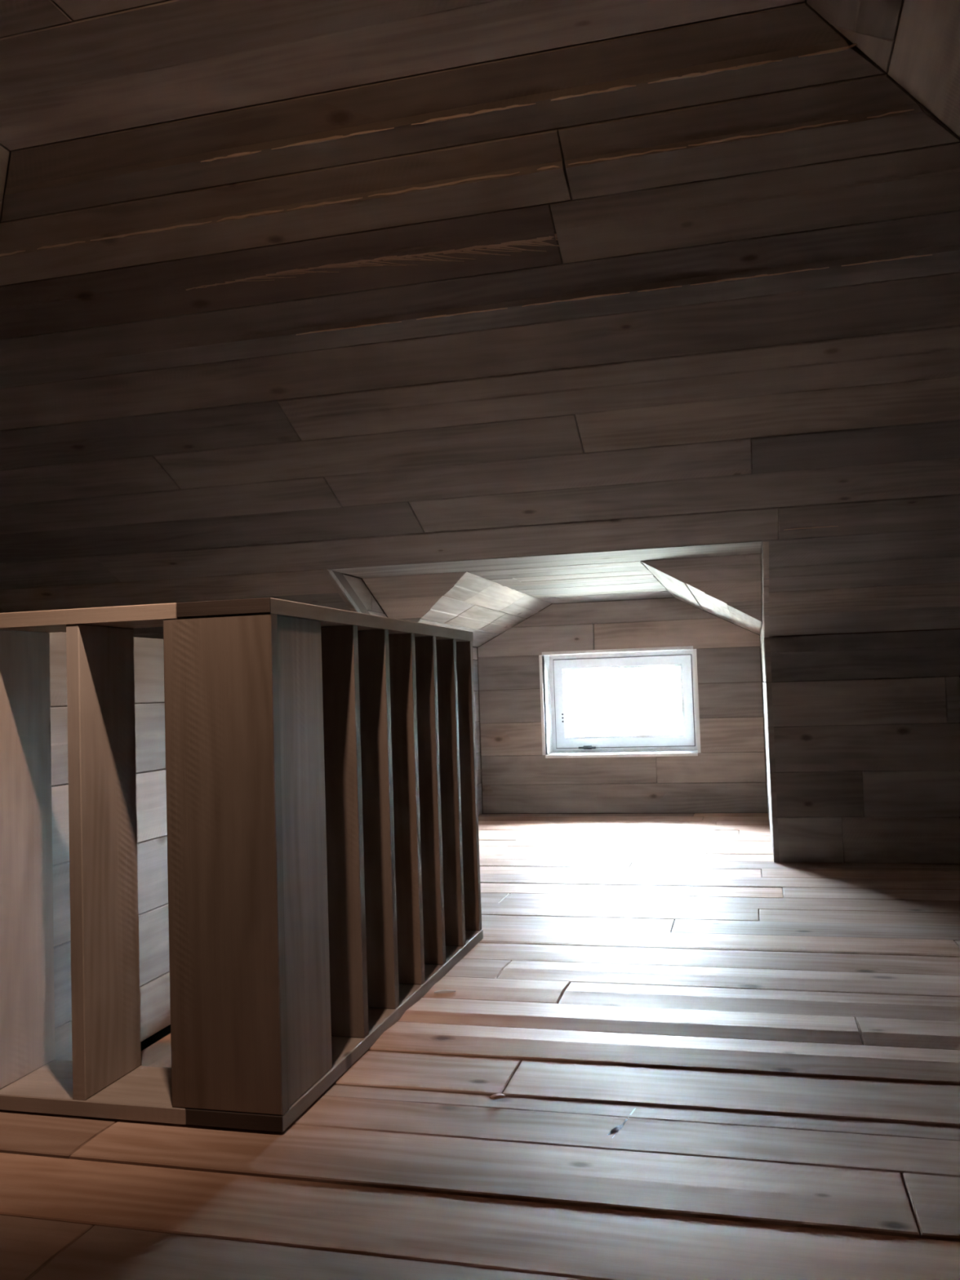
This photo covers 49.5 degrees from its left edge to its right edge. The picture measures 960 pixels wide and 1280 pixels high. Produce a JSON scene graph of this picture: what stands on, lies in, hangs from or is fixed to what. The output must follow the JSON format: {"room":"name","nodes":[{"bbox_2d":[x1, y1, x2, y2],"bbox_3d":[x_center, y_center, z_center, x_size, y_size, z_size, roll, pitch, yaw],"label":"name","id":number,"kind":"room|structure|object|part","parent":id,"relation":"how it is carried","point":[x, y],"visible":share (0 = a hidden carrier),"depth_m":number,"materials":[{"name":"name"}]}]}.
{"room":"attic","nodes":[
{"label":"attic","id":0,"kind":"room"},
{"bbox_2d":[141,1033,171,1067],"bbox_3d":[-0.598,1.202,2.886,0.802,0.075,1.510,-3,-3,14],"label":"floor","id":1,"kind":"structure","parent":0,"point":[158,1054],"depth_m":2.97,"materials":[{"name":"brown wood"}]},
{"bbox_2d":[48,569,482,1061],"bbox_3d":[-0.650,0.471,4.715,0.096,1.559,4.970,-3,-3,14],"label":"wall","id":2,"kind":"structure","parent":0,"point":[148,653],"depth_m":3.13,"materials":[{"name":"brown wood"}]},
{"bbox_2d":[0,0,804,150],"bbox_3d":[-0.556,-1.431,1.460,2.040,0.074,2.239,-3,-3,14],"label":"ceiling","id":3,"kind":"structure","parent":0,"point":[69,69],"depth_m":2.37,"materials":[{"name":"brown wood"}]},
{"bbox_2d":[0,0,959,639],"bbox_3d":[-0.531,-0.787,1.445,7.529,1.346,7.696,-3,-3,14],"label":"ceiling","id":4,"kind":"structure","parent":0,"point":[698,282],"depth_m":3.23,"materials":[{"name":"brown wood"}]},
{"bbox_2d":[0,813,959,1279],"bbox_3d":[-0.241,0.998,2.258,7.560,0.081,9.520,-3,-3,14],"label":"floor","id":5,"kind":"structure","parent":0,"point":[712,1057],"depth_m":2.08,"materials":[{"name":"brown wood"}]},
{"bbox_2d":[0,597,483,1132],"bbox_3d":[-0.620,0.483,2.915,0.860,1.044,1.571,-3,-3,14],"label":"stair railing","id":6,"kind":"object","parent":5,"relation":"on","point":[323,860],"visible":1,"depth_m":2.24,"materials":[{"name":"brown wood"}]},
{"bbox_3d":[-0.909,-0.042,2.305,0.650,0.032,0.205,-3,-3,14],"label":"rail","id":7,"kind":"part","parent":6,"relation":"part of","materials":[{"name":"brown wood"}]},
{"bbox_3d":[-0.876,0.969,2.258,0.650,0.031,0.205,-3,-3,14],"label":"rail","id":8,"kind":"part","parent":6,"relation":"part of","materials":[{"name":"brown wood"}]},
{"bbox_3d":[-0.320,-0.036,2.859,0.208,0.032,1.567,-3,-3,14],"label":"rail","id":9,"kind":"part","parent":6,"relation":"part of","materials":[{"name":"brown wood"}]},
{"bbox_3d":[-0.287,0.975,2.812,0.208,0.031,1.567,-3,-3,14],"label":"rail","id":10,"kind":"part","parent":6,"relation":"part of","materials":[{"name":"brown wood"}]},
{"bbox_2d":[434,989,455,993],"bbox_3d":[-0.099,0.986,2.924,0.060,0.006,0.016,-2,-3,-6],"label":"wood splinter","id":11,"kind":"object","parent":5,"relation":"on","point":[443,991],"visible":1,"depth_m":2.92,"materials":[{"name":"brown wood"}]},
{"bbox_2d":[489,1093,505,1099],"bbox_3d":[0.037,0.946,2.162,0.032,0.006,0.017,-1,-3,-20],"label":"wood splinter","id":12,"kind":"object","parent":5,"relation":"on","point":[499,1095],"visible":1,"depth_m":2.16,"materials":[{"name":"brown wood"}]},
{"bbox_2d":[0,149,959,1050],"bbox_3d":[-0.344,0.154,2.004,8.360,4.200,10.715,-3,-3,14],"label":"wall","id":13,"kind":"structure","parent":0,"point":[166,1031],"depth_m":6.91,"materials":[{"name":"brown wood"}]},
{"bbox_2d":[417,572,551,647],"bbox_3d":[-0.059,-0.167,6.031,0.558,0.334,2.175,-3,-3,14],"label":"ceiling","id":14,"kind":"structure","parent":0,"point":[484,607],"depth_m":5.92,"materials":[{"name":"brown wood"}]},
{"bbox_2d":[328,540,761,604],"bbox_3d":[0.550,-0.342,5.660,1.868,0.077,2.600,-3,-3,14],"label":"ceiling","id":15,"kind":"structure","parent":0,"point":[620,574],"depth_m":4.90,"materials":[{"name":"brown wood"}]},
{"bbox_2d":[362,553,762,622],"bbox_3d":[0.410,-0.227,5.100,1.868,0.334,0.603,-3,-3,14],"label":"wall","id":16,"kind":"structure","parent":0,"point":[735,580],"depth_m":4.93,"materials":[{"name":"brown wood"}]},
{"bbox_2d":[477,597,767,813],"bbox_3d":[0.910,0.442,6.918,1.868,1.400,0.075,-3,-3,14],"label":"wall","id":17,"kind":"structure","parent":0,"point":[727,775],"depth_m":6.87,"materials":[{"name":"brown wood"}]},
{"bbox_2d":[538,645,700,758],"bbox_3d":[0.950,0.421,7.026,1.042,0.713,0.300,-3,-3,14],"label":"window frame","id":18,"kind":"structure","parent":17,"relation":"attached to","point":[548,740],"depth_m":6.98,"materials":[{"name":"white"}]},
{"bbox_2d":[549,649,697,752],"bbox_3d":[0.982,0.426,7.151,1.002,0.673,0.122,-3,-3,14],"label":"window","id":19,"kind":"structure","parent":17,"relation":"in","point":[559,665],"depth_m":7.13,"materials":[{"name":"white plastic"}]},
{"bbox_3d":[0.738,0.739,7.157,0.120,0.024,0.034,-3,-3,14],"label":"handle","id":20,"kind":"part","parent":19,"relation":"part of","materials":[{"name":"grey metal"}]},
{"bbox_2d":[641,561,763,635],"bbox_3d":[1.274,-0.227,5.687,0.558,0.334,2.175,-3,-3,14],"label":"ceiling","id":21,"kind":"structure","parent":0,"point":[682,591],"depth_m":5.60,"materials":[{"name":"brown wood"}]},
{"bbox_2d":[760,541,779,862],"bbox_3d":[1.504,0.351,5.387,0.054,1.398,2.598,-3,-3,14],"label":"wall","id":22,"kind":"structure","parent":0,"point":[773,824],"depth_m":4.86,"materials":[{"name":"brown wood"}]},
{"bbox_2d":[763,629,959,863],"bbox_3d":[0.476,0.550,5.116,7.466,1.045,0.076,-3,-3,14],"label":"wall","id":23,"kind":"structure","parent":0,"point":[866,726],"depth_m":4.75,"materials":[{"name":"brown wood"}]}
]}

